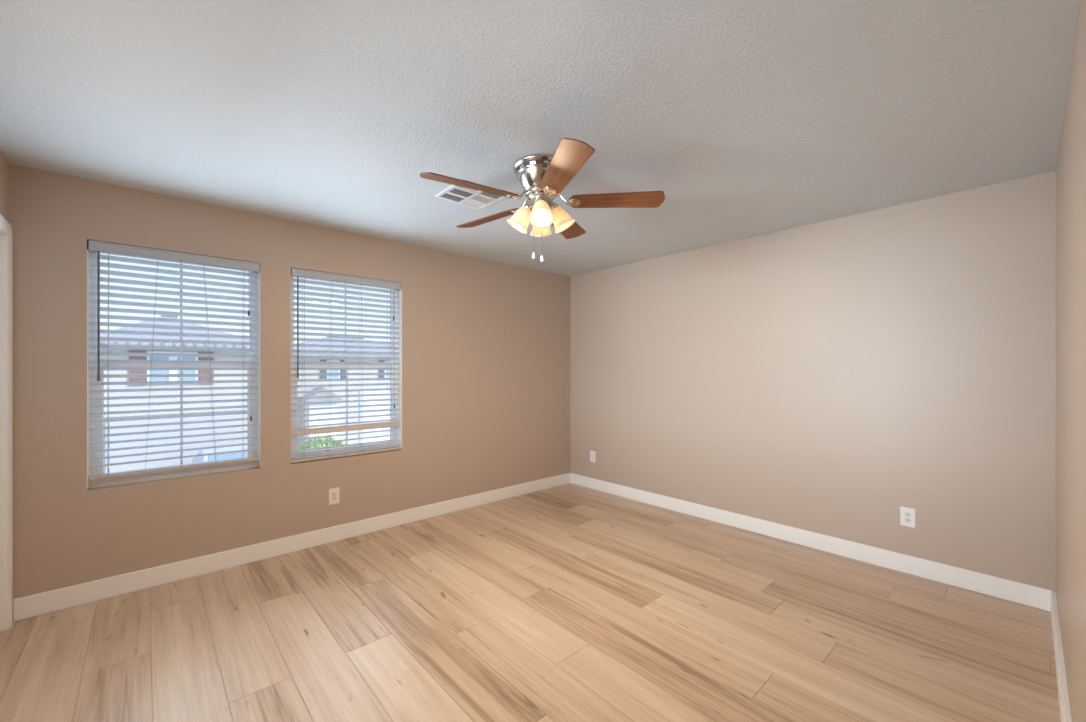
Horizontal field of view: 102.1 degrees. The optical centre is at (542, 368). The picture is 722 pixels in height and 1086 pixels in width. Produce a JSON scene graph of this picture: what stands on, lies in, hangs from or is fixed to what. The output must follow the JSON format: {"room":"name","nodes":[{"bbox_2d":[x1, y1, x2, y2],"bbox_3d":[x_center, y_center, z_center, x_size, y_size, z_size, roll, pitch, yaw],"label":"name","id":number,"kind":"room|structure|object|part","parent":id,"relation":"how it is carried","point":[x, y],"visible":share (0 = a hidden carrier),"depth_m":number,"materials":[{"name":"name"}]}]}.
{"room":"empty bedroom","nodes":[
{"label":"empty bedroom","id":0,"kind":"room"},
{"bbox_2d":[0,151,8,221],"bbox_3d":[-1.629,0.188,0.907,0.120,2.560,3.738,0,0,-42],"label":"wall","id":1,"kind":"structure","parent":0,"point":[4,165],"depth_m":2.26,"materials":[{"name":"beige paint"}]},
{"bbox_2d":[0,214,12,630],"bbox_3d":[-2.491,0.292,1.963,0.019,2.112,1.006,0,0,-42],"label":"trim","id":2,"kind":"structure","parent":1,"relation":"attached to","point":[5,227],"depth_m":2.28,"materials":[{"name":"paint"}]},
{"bbox_2d":[9,163,569,599],"bbox_3d":[-1.315,0.188,3.827,4.505,2.560,0.170,0,0,-42],"label":"wall","id":3,"kind":"structure","parent":0,"point":[486,343],"depth_m":3.13,"materials":[{"name":"beige paint"}]},
{"bbox_2d":[87,242,259,488],"bbox_3d":[-2.359,-0.021,2.867,0.852,1.450,0.142,0,0,-42],"label":"window","id":4,"kind":"structure","parent":3,"relation":"in","point":[249,464],"depth_m":2.80,"materials":[{"name":"white plastic"}]},
{"bbox_2d":[89,240,259,479],"bbox_3d":[-2.328,-0.049,2.834,0.841,1.389,0.074,0,0,-42],"label":"window blind","id":5,"kind":"object","parent":4,"relation":"attached to","point":[98,246],"visible":1,"depth_m":2.79,"materials":[{"name":"plastic"}]},
{"bbox_3d":[-2.585,-0.028,2.611,0.005,1.327,0.060,0,0,-42],"label":"ladder cord","id":6,"kind":"part","parent":5,"relation":"part of","materials":[{"name":"white fabric"}]},
{"bbox_3d":[-2.442,-0.028,2.740,0.060,1.327,0.060,0,0,-42],"label":"ladder cord","id":7,"kind":"part","parent":5,"relation":"part of","materials":[{"name":"white fabric"}]},
{"bbox_3d":[-2.334,0.636,2.839,0.838,0.020,0.052,0,0,-42],"label":"rail","id":8,"kind":"part","parent":5,"relation":"part of","materials":[{"name":"plastic"}]},
{"bbox_3d":[-2.227,-0.028,2.935,0.067,1.327,0.060,0,0,-42],"label":"ladder cord","id":9,"kind":"part","parent":5,"relation":"part of","materials":[{"name":"white fabric"}]},
{"bbox_3d":[-2.089,-0.028,3.060,0.004,1.327,0.060,0,0,-42],"label":"ladder cord","id":10,"kind":"part","parent":5,"relation":"part of","materials":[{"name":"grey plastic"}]},
{"bbox_3d":[-2.372,0.317,2.881,0.784,0.714,0.030,0,0,-42],"label":"sash","id":11,"kind":"part","parent":4,"relation":"part of","materials":[{"name":"white plastic"}]},
{"bbox_3d":[-2.393,-0.355,2.905,0.784,0.714,0.026,0,0,-42],"label":"sash","id":12,"kind":"part","parent":4,"relation":"part of","materials":[{"name":"white plastic"}]},
{"bbox_2d":[13,473,569,620],"bbox_3d":[-1.248,1.288,3.765,4.248,0.119,0.012,0,0,-42],"label":"baseboard","id":13,"kind":"structure","parent":3,"relation":"attached to","point":[42,603],"depth_m":3.00,"materials":[{"name":"paint"}]},
{"bbox_2d":[329,487,338,504],"bbox_3d":[-1.628,0.994,3.423,0.079,0.125,0.009,0,0,-42],"label":"wall outlet","id":14,"kind":"object","parent":3,"relation":"attached to","point":[334,492],"visible":1,"depth_m":3.42,"materials":[{"name":"white plastic"}]},
{"bbox_2d":[291,276,401,458],"bbox_3d":[-1.586,-0.021,3.567,0.855,1.450,0.142,0,0,-42],"label":"window","id":15,"kind":"structure","parent":3,"relation":"in","point":[399,431],"depth_m":3.69,"materials":[{"name":"white plastic"}]},
{"bbox_3d":[-1.620,-0.355,3.605,0.787,0.714,0.026,0,0,-42],"label":"sash","id":16,"kind":"part","parent":15,"relation":"part of","materials":[{"name":"white plastic"}]},
{"bbox_3d":[-1.599,0.317,3.581,0.787,0.714,0.030,0,0,-42],"label":"sash","id":17,"kind":"part","parent":15,"relation":"part of","materials":[{"name":"white plastic"}]},
{"bbox_2d":[291,268,401,462],"bbox_3d":[-1.554,-0.023,3.535,0.844,1.441,0.074,0,0,-42],"label":"window blind","id":18,"kind":"object","parent":15,"relation":"attached to","point":[296,272],"visible":0.9,"depth_m":3.51,"materials":[{"name":"plastic"}]},
{"bbox_3d":[-1.809,-0.002,3.314,0.004,1.379,0.060,0,0,-42],"label":"ladder cord","id":19,"kind":"part","parent":18,"relation":"part of","materials":[{"name":"white fabric"}]},
{"bbox_3d":[-1.671,-0.002,3.439,0.023,1.379,0.060,0,0,-42],"label":"ladder cord","id":20,"kind":"part","parent":18,"relation":"part of","materials":[{"name":"white fabric"}]},
{"bbox_3d":[-1.560,0.688,3.539,0.841,0.020,0.052,0,0,-42],"label":"rail","id":21,"kind":"part","parent":18,"relation":"part of","materials":[{"name":"plastic"}]},
{"bbox_3d":[-1.493,-0.002,3.600,0.017,1.379,0.060,0,0,-42],"label":"ladder cord","id":22,"kind":"part","parent":18,"relation":"part of","materials":[{"name":"white fabric"}]},
{"bbox_3d":[-1.319,-0.002,3.758,0.002,1.379,0.060,0,0,-42],"label":"ladder cord","id":23,"kind":"part","parent":18,"relation":"part of","materials":[{"name":"white fabric"}]},
{"bbox_3d":[-1.271,-0.188,3.757,0.002,0.992,0.004,0,0,-42],"label":"pull cord","id":24,"kind":"part","parent":18,"relation":"part of","materials":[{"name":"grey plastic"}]},
{"bbox_2d":[0,483,1060,721],"bbox_3d":[-0.011,1.408,2.372,4.485,0.120,3.938,0,0,-42],"label":"floor","id":25,"kind":"structure","parent":0,"point":[570,602],"depth_m":2.20,"materials":[{"name":"brown wood"}]},
{"bbox_2d":[0,0,1079,275],"bbox_3d":[-0.020,-1.167,2.397,4.505,0.150,4.028,0,0,-42],"label":"ceiling","id":26,"kind":"structure","parent":0,"point":[750,118],"depth_m":1.81,"materials":[{"name":"white paint"}]},
{"bbox_2d":[435,179,505,209],"bbox_3d":[-0.447,-1.088,2.761,0.340,0.008,0.322,0,0,-42],"label":"ceiling vent","id":27,"kind":"object","parent":26,"relation":"in","point":[476,199],"visible":0.8,"depth_m":2.78,"materials":[{"name":"white metal"}]},
{"bbox_3d":[-0.572,-1.087,2.784,0.140,0.006,0.074,0,0,-42],"label":"louvre panel","id":28,"kind":"part","parent":27,"relation":"part of","materials":[{"name":"white metal"}]},
{"bbox_3d":[-0.503,-1.087,2.708,0.140,0.006,0.075,0,0,-42],"label":"louvre panel","id":29,"kind":"part","parent":27,"relation":"part of","materials":[{"name":"grey metal"}]},
{"bbox_3d":[-0.437,-1.087,2.635,0.140,0.004,0.073,0,0,-42],"label":"louvre panel","id":30,"kind":"part","parent":27,"relation":"part of","materials":[{"name":"white metal"}]},
{"bbox_3d":[-0.456,-1.087,2.889,0.138,0.003,0.075,0,0,-42],"label":"louvre panel","id":31,"kind":"part","parent":27,"relation":"part of","materials":[{"name":"white metal"}]},
{"bbox_3d":[-0.387,-1.087,2.813,0.138,0.006,0.075,0,0,-42],"label":"louvre panel","id":32,"kind":"part","parent":27,"relation":"part of","materials":[{"name":"white metal"}]},
{"bbox_2d":[419,138,664,261],"bbox_3d":[-0.047,-0.834,2.390,1.255,0.517,1.250,0,0,-42],"label":"ceiling fan","id":33,"kind":"object","parent":26,"relation":"hanging from","point":[542,177],"visible":1,"depth_m":2.30,"materials":[{"name":"brown wood"}]},
{"bbox_3d":[-0.352,-0.903,2.169,0.512,0.006,0.144,0,13,-32],"label":"blade","id":34,"kind":"part","parent":33,"relation":"part of","materials":[{"name":"brown wood"}]},
{"bbox_3d":[-0.320,-0.903,2.643,0.512,0.006,0.144,0,13,40],"label":"blade","id":35,"kind":"part","parent":33,"relation":"part of","materials":[{"name":"brown wood"}]},
{"bbox_3d":[-0.112,-0.821,2.384,0.130,0.118,0.130,31,0,0],"label":"lamp shade","id":36,"kind":"part","parent":33,"relation":"part of","materials":[{"name":"white glass"}]},
{"bbox_3d":[-0.080,-0.881,2.384,0.054,0.057,0.054,0,0,0],"label":"lamp arm","id":37,"kind":"part","parent":33,"relation":"part of","materials":[{"name":"silver metal"}]},
{"bbox_3d":[-0.011,-0.821,2.486,0.130,0.118,0.130,0,31,0],"label":"lamp shade","id":38,"kind":"part","parent":33,"relation":"part of","materials":[{"name":"white glass"}]},
{"bbox_3d":[-0.010,-0.821,2.283,0.130,0.118,0.130,0,-31,0],"label":"lamp shade","id":39,"kind":"part","parent":33,"relation":"part of","materials":[{"name":"white glass"}]},
{"bbox_3d":[-0.010,-0.834,2.290,0.054,0.084,0.054,0,-31,0],"label":"bulb","id":40,"kind":"part","parent":33,"relation":"part of","materials":[{"name":"white glass"}]},
{"bbox_3d":[0.060,-0.881,2.385,0.054,0.057,0.054,0,0,0],"label":"lamp arm","id":41,"kind":"part","parent":33,"relation":"part of","materials":[{"name":"silver metal"}]},
{"bbox_3d":[0.091,-0.821,2.385,0.130,0.118,0.130,-31,0,0],"label":"lamp shade","id":42,"kind":"part","parent":33,"relation":"part of","materials":[{"name":"white glass"}]},
{"bbox_3d":[0.089,-0.903,1.992,0.144,0.006,0.512,13,-3,-14],"label":"blade","id":43,"kind":"part","parent":33,"relation":"part of","materials":[{"name":"brown wood"}]},
{"bbox_3d":[0.140,-0.903,2.759,0.144,0.006,0.512,-14,-5,21],"label":"blade","id":44,"kind":"part","parent":33,"relation":"part of","materials":[{"name":"brown wood"}]},
{"bbox_3d":[0.393,-0.903,2.357,0.512,0.006,0.144,0,-13,4],"label":"blade","id":45,"kind":"part","parent":33,"relation":"part of","materials":[{"name":"brown wood"}]},
{"bbox_2d":[570,171,1055,591],"bbox_3d":[1.662,0.188,3.806,0.120,2.560,3.858,0,0,-42],"label":"wall","id":46,"kind":"structure","parent":0,"point":[832,377],"depth_m":3.10,"materials":[{"name":"beige paint"}]},
{"bbox_2d":[590,451,595,461],"bbox_3d":[0.558,0.986,4.928,0.008,0.125,0.079,0,0,-42],"label":"wall outlet","id":47,"kind":"object","parent":46,"relation":"attached to","point":[592,453],"visible":1,"depth_m":4.93,"materials":[{"name":"white plastic"}]},
{"bbox_2d":[570,473,1054,611],"bbox_3d":[1.577,1.288,3.801,0.012,0.119,3.726,0,0,-42],"label":"baseboard","id":48,"kind":"structure","parent":46,"relation":"attached to","point":[1021,593],"depth_m":3.11,"materials":[{"name":"paint"}]},
{"bbox_2d":[900,506,915,527],"bbox_3d":[2.403,0.978,2.891,0.009,0.125,0.079,0,0,-42],"label":"wall outlet","id":49,"kind":"object","parent":46,"relation":"attached to","point":[907,515],"visible":1,"depth_m":2.89,"materials":[{"name":"white plastic"}]},
{"bbox_2d":[1056,0,1085,721],"bbox_3d":[1.247,0.188,0.908,4.385,2.560,0.120,0,0,-42],"label":"wall","id":50,"kind":"structure","parent":0,"point":[1071,160],"depth_m":1.55,"materials":[{"name":"beige paint"}]},
{"bbox_2d":[1051,591,1071,721],"bbox_3d":[1.240,1.288,0.996,4.253,0.119,0.019,0,0,-42],"label":"baseboard","id":51,"kind":"structure","parent":50,"relation":"attached to","point":[1064,703],"depth_m":1.85,"materials":[{"name":"paint"}]},
{"label":"outside","id":52,"kind":"structure","parent":0,"visible":0},
{"bbox_3d":[-17.504,4.348,34.224,100.000,0.300,65.765,0,0,-42],"label":"ground","id":53,"kind":"structure","parent":52,"visible":0},
{"bbox_2d":[100,315,248,472],"bbox_3d":[-15.850,0.929,19.177,5.750,6.638,8.693,0,0,-42],"label":"house","id":54,"kind":"structure","parent":53,"relation":"on","point":[162,463],"depth_m":16.02,"materials":[{"name":"paint"}]},
{"bbox_2d":[129,351,145,384],"bbox_3d":[-14.218,-0.027,15.401,0.440,1.190,0.070,0,0,-42],"label":"shutter","id":55,"kind":"object","parent":54,"relation":"hanging from","point":[130,357],"depth_m":15.38,"materials":[{"name":"red"}]},
{"bbox_3d":[-13.527,-0.037,16.053,1.280,1.030,0.018,0,0,-42],"label":"pane","id":56,"kind":"part","parent":54,"relation":"part of","materials":[{"name":"blue"}]},
{"bbox_2d":[198,352,213,383],"bbox_3d":[-12.803,-0.027,16.683,0.460,1.190,0.070,0,0,-42],"label":"shutter","id":57,"kind":"object","parent":54,"relation":"hanging from","point":[199,358],"depth_m":16.65,"materials":[{"name":"red"}]},
{"bbox_2d":[192,444,246,462],"bbox_3d":[-10.660,3.448,14.899,1.800,1.500,4.297,0,0,-42],"label":"car","id":58,"kind":"object","parent":53,"relation":"on","point":[217,457],"visible":0.05,"depth_m":14.53,"materials":[{"name":"silver metal"}]},
{"bbox_2d":[298,437,345,449],"bbox_3d":[-8.651,3.396,17.111,2.188,1.627,1.523,0,0,-42],"label":"bush","id":59,"kind":"object","parent":53,"relation":"on","point":[325,438],"visible":0.27,"depth_m":16.92,"materials":[{"name":"green plant"}]},
{"bbox_2d":[294,336,389,446],"bbox_3d":[-11.443,1.094,26.600,10.450,6.208,9.605,0,0,-42],"label":"house","id":60,"kind":"structure","parent":53,"relation":"on","point":[327,337],"depth_m":23.17,"materials":[{"name":"white paint"}]},
{"bbox_2d":[320,360,326,378],"bbox_3d":[-11.129,0.068,22.247,0.290,1.040,0.070,0,0,-42],"label":"shutter","id":61,"kind":"object","parent":60,"relation":"hanging from","point":[321,371],"depth_m":22.22,"materials":[{"name":"grey wood"}]},
{"bbox_3d":[-10.782,0.068,22.586,0.480,0.860,0.018,0,0,-42],"label":"pane","id":62,"kind":"part","parent":60,"relation":"part of","materials":[{"name":"blue"}]},
{"bbox_2d":[340,360,345,378],"bbox_3d":[-10.410,0.068,22.898,0.290,1.040,0.070,0,0,-42],"label":"shutter","id":63,"kind":"object","parent":60,"relation":"hanging from","point":[341,371],"depth_m":22.85,"materials":[{"name":"grey wood"}]},
{"bbox_2d":[379,361,383,377],"bbox_3d":[-8.920,0.068,24.247,0.290,1.040,0.070,0,0,-42],"label":"shutter","id":64,"kind":"object","parent":60,"relation":"hanging from","point":[380,371],"depth_m":24.21,"materials":[{"name":"grey wood"}]}
]}

